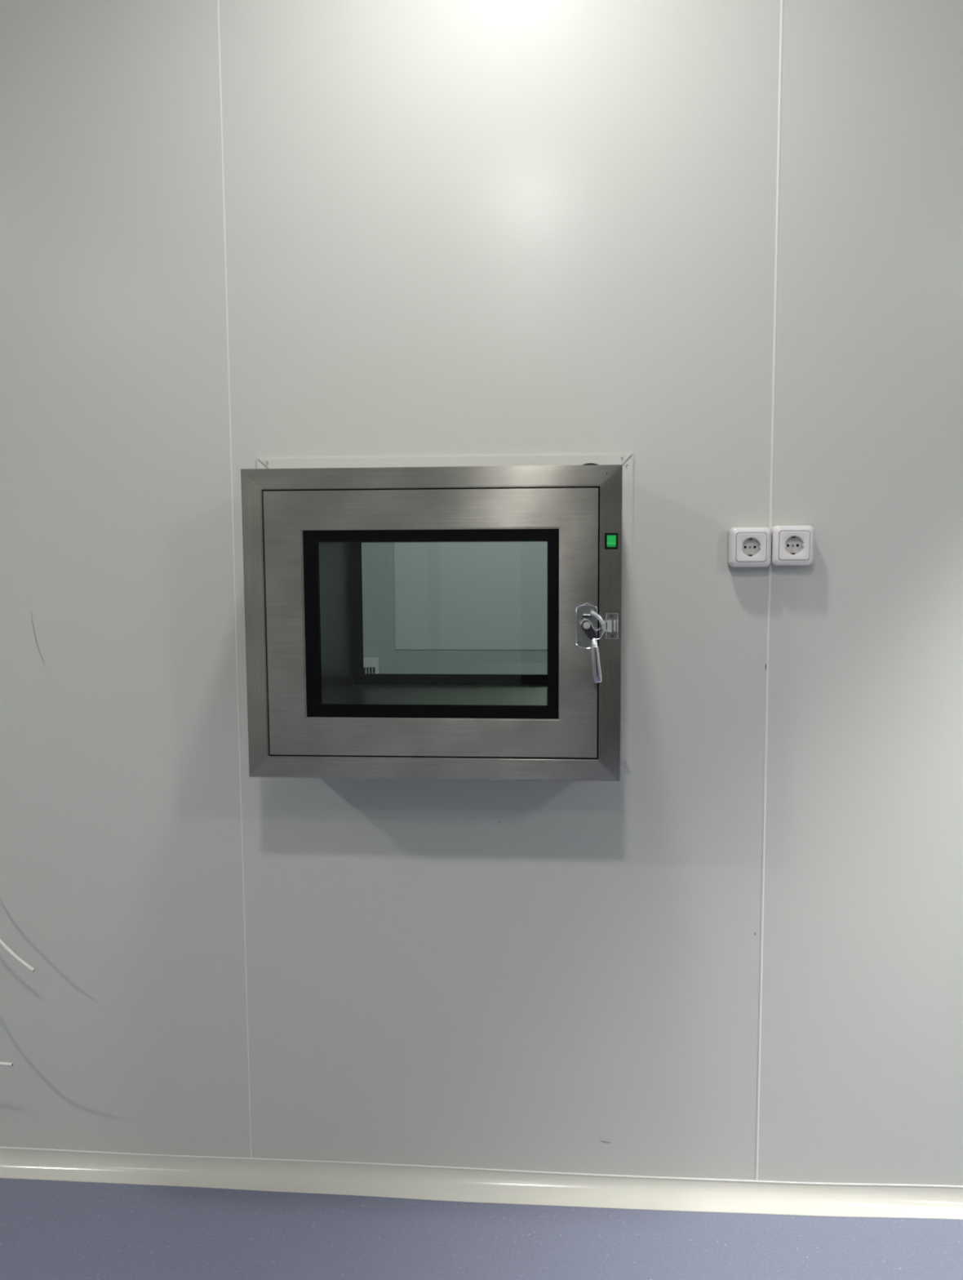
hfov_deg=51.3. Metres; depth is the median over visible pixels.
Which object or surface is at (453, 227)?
wall
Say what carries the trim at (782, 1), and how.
attached to the wall at (453, 227)
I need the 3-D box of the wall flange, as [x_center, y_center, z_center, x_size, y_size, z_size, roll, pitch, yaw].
[-0.080,-0.051,2.113,0.789,0.666,0.006,0,5,4]
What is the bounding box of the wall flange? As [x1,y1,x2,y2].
[256,453,634,773]
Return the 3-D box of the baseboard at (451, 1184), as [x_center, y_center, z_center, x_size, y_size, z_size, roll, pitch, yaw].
[-0.138,1.196,2.213,7.798,0.050,0.053,0,5,4]
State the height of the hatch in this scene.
0.582 m
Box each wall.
[0,0,962,1186]
[361,542,547,674]
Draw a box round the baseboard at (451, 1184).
[0,1146,962,1219]
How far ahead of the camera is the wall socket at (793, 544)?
2.01 m
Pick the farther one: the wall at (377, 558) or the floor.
the wall at (377, 558)
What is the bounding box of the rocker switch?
[604,533,617,549]
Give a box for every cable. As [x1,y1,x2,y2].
[0,938,35,971]
[0,1062,13,1066]
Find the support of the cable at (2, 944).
attached to the wall at (453, 227)
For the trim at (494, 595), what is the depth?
5.12 m
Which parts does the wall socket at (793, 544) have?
plate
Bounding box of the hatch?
[240,464,622,781]
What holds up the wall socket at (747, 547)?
attached to the wall at (453, 227)
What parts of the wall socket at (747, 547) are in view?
plate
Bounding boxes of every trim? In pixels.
[217,0,252,1158]
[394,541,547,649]
[755,0,783,1180]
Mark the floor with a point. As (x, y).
(50, 1229)
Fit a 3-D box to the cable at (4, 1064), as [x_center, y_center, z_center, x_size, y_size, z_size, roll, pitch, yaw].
[-1.123,0.728,2.155,0.309,0.320,0.070,4,7,39]
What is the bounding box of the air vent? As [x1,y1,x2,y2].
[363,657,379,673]
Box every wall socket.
[727,527,771,567]
[770,524,814,565]
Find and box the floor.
[0,1177,962,1279]

